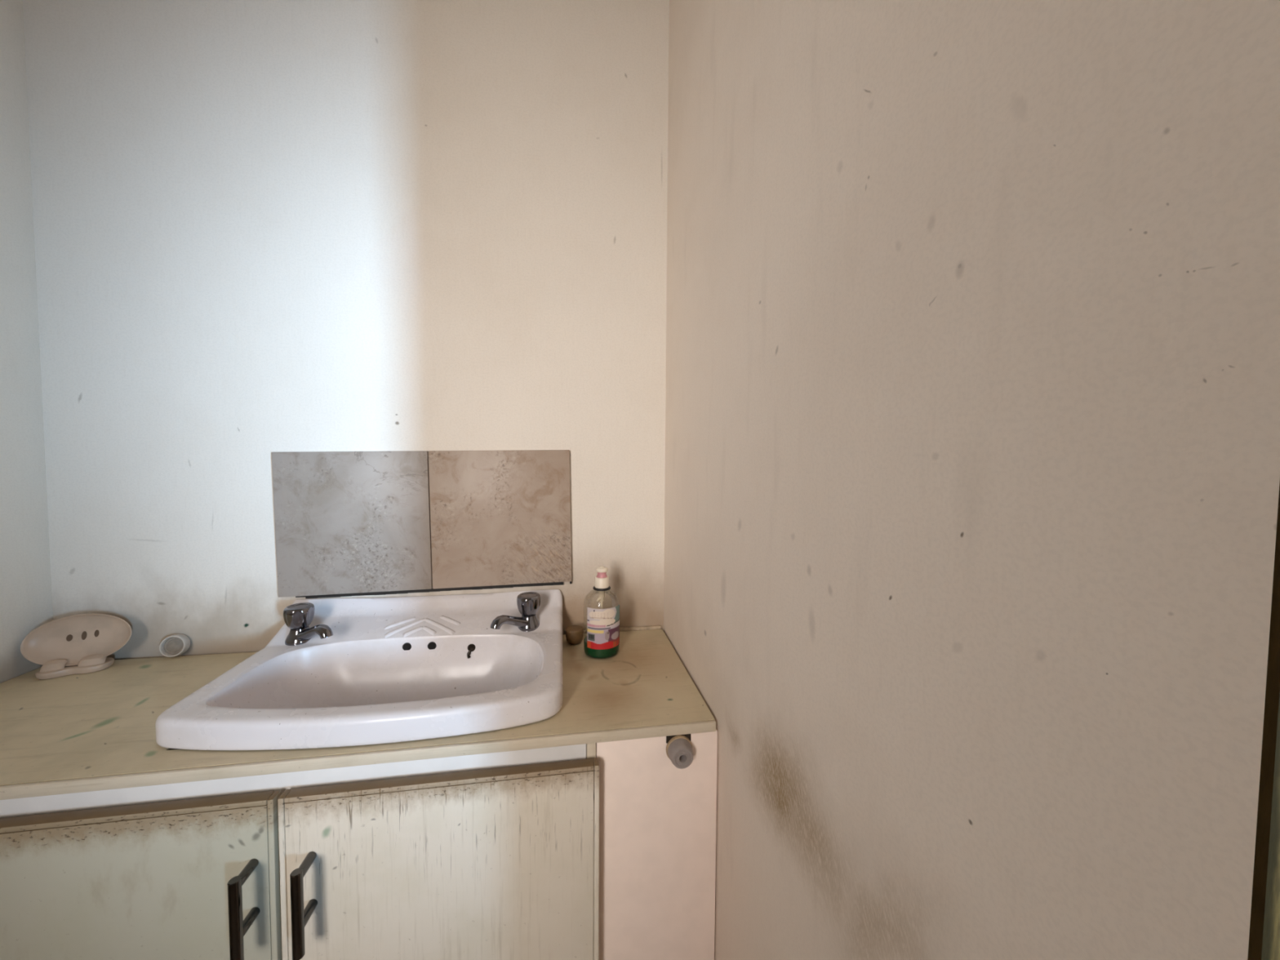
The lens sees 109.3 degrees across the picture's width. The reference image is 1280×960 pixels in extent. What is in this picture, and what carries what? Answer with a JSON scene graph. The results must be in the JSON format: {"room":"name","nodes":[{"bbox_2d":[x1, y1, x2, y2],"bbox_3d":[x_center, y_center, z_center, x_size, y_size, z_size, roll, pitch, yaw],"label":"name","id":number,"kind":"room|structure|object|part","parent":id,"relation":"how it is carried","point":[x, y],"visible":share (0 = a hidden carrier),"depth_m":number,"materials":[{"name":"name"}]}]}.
{"room":"bathroom","nodes":[
{"label":"bathroom","id":0,"kind":"room"},
{"bbox_2d":[0,0,53,683],"bbox_3d":[-0.926,-0.076,-0.718,0.100,2.500,3.200,0,2,-10],"label":"wall","id":1,"kind":"structure","parent":0,"point":[25,580],"depth_m":0.83,"materials":[{"name":"paint"}]},
{"bbox_2d":[22,0,669,659],"bbox_3d":[-0.549,-0.147,1.016,1.418,2.500,0.100,0,2,-10],"label":"wall","id":2,"kind":"structure","parent":0,"point":[261,228],"depth_m":0.94,"materials":[{"name":"beige paint"}]},
{"bbox_2d":[271,449,571,598],"bbox_3d":[-0.454,0.090,0.986,0.606,0.317,0.012,0,2,-10],"label":"tile backsplash","id":3,"kind":"structure","parent":2,"relation":"attached to","point":[348,523],"depth_m":0.98,"materials":[{"name":"grey tile"}]},
{"bbox_2d":[663,0,1279,959],"bbox_3d":[0.186,-0.125,0.616,0.100,2.500,0.935,0,2,-10],"label":"wall","id":4,"kind":"structure","parent":0,"point":[971,481],"depth_m":0.26,"materials":[{"name":"paint"}]},
{"bbox_2d":[1247,482,1279,959],"bbox_3d":[0.264,-0.105,0.154,0.100,2.500,0.003,0,2,-10],"label":"trim","id":5,"kind":"structure","parent":4,"relation":"attached to","point":[1264,922],"depth_m":0.15,"materials":[{"name":"brown wood"}]},
{"bbox_3d":[0.800,1.202,-0.373,3.618,0.060,3.400,0,2,-10],"label":"floor","id":6,"kind":"structure","parent":0,"visible":0},
{"bbox_2d":[0,728,717,959],"bbox_3d":[-0.508,0.746,0.773,1.214,0.733,0.451,0,2,-10],"label":"vanity cabinet","id":7,"kind":"object","parent":6,"relation":"on","point":[602,851],"visible":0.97,"depth_m":0.60,"materials":[{"name":"beige wood"}]},
{"bbox_3d":[-0.673,0.721,0.565,0.396,0.616,0.018,0,2,-10],"label":"door","id":8,"kind":"part","parent":7,"relation":"part of","materials":[{"name":"white wood"}]},
{"bbox_3d":[-0.487,0.532,0.558,0.013,0.108,0.040,0,2,-10],"label":"handle","id":9,"kind":"part","parent":7,"relation":"part of","materials":[{"name":"grey metal"}]},
{"bbox_3d":[-0.580,0.416,0.593,1.013,0.059,0.020,0,2,-10],"label":"rail","id":10,"kind":"part","parent":7,"relation":"part of","materials":[{"name":"white wood"}]},
{"bbox_3d":[-0.422,0.532,0.569,0.013,0.108,0.040,0,2,-10],"label":"handle","id":11,"kind":"part","parent":7,"relation":"part of","materials":[{"name":"grey metal"}]},
{"bbox_2d":[0,625,715,799],"bbox_3d":[-0.512,0.348,0.792,1.210,0.061,0.398,0,2,-10],"label":"countertop","id":12,"kind":"structure","parent":7,"relation":"on","point":[95,731],"depth_m":0.69,"materials":[{"name":"beige laminate"}]},
{"bbox_2d":[20,613,132,679],"bbox_3d":[-1.052,0.305,0.848,0.150,0.101,0.055,-1,3,-28],"label":"soap dish","id":13,"kind":"object","parent":12,"relation":"on","point":[77,644],"visible":1,"depth_m":0.85,"materials":[{"name":"white plastic"}]},
{"bbox_3d":[-0.931,0.332,0.908,0.043,0.044,0.023,0,3,-17],"label":"bottle cap","id":14,"kind":"part","parent":12,"relation":"part of","materials":[{"name":"white plastic"}]},
{"bbox_2d":[155,589,562,750],"bbox_3d":[-0.422,0.352,0.812,0.560,0.211,0.380,0,2,-10],"label":"washbasin","id":15,"kind":"object","parent":12,"relation":"in","point":[338,672],"visible":0.99,"depth_m":0.86,"materials":[{"name":"white ceramic"}]},
{"bbox_2d":[283,602,333,645],"bbox_3d":[-0.632,0.284,0.872,0.102,0.078,0.079,0,2,-10],"label":"tap","id":16,"kind":"object","parent":15,"relation":"on","point":[300,630],"depth_m":0.87,"materials":[{"name":"silver metal"}]},
{"bbox_2d":[489,591,540,631],"bbox_3d":[-0.254,0.281,0.935,0.095,0.078,0.090,0,2,-10],"label":"tap","id":17,"kind":"object","parent":15,"relation":"on","point":[527,618],"depth_m":0.94,"materials":[{"name":"silver metal"}]},
{"bbox_3d":[-0.143,0.340,0.992,0.040,0.033,0.040,0,2,-10],"label":"brown cap","id":18,"kind":"part","parent":12,"relation":"part of","materials":[{"name":"brown plastic"}]},
{"bbox_2d":[583,565,619,657],"bbox_3d":[-0.079,0.268,0.940,0.075,0.181,0.075,0,2,-10],"label":"soap bottle","id":19,"kind":"object","parent":12,"relation":"on","point":[602,640],"visible":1,"depth_m":0.91,"materials":[{"name":"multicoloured plastic"}]},
{"bbox_3d":[-0.263,0.721,0.634,0.394,0.616,0.018,0,2,-10],"label":"door","id":20,"kind":"part","parent":7,"relation":"part of","materials":[{"name":"white wood"}]},
{"bbox_3d":[0.024,0.753,0.708,0.186,0.733,0.016,0,2,-10],"label":"panel","id":21,"kind":"part","parent":7,"relation":"part of","materials":[{"name":"white wood"}]},
{"bbox_2d":[666,733,693,768],"bbox_3d":[0.061,0.407,0.677,0.041,0.041,0.027,0,2,-10],"label":"door stop","id":22,"kind":"object","parent":7,"relation":"attached to","point":[679,751],"visible":1,"depth_m":0.67,"materials":[{"name":"grey rubber"}]},
{"bbox_3d":[0.059,0.407,0.686,0.041,0.041,0.006,0,2,-10],"label":"mount plate","id":23,"kind":"part","parent":22,"relation":"part of","materials":[{"name":"grey plastic"}]}
]}

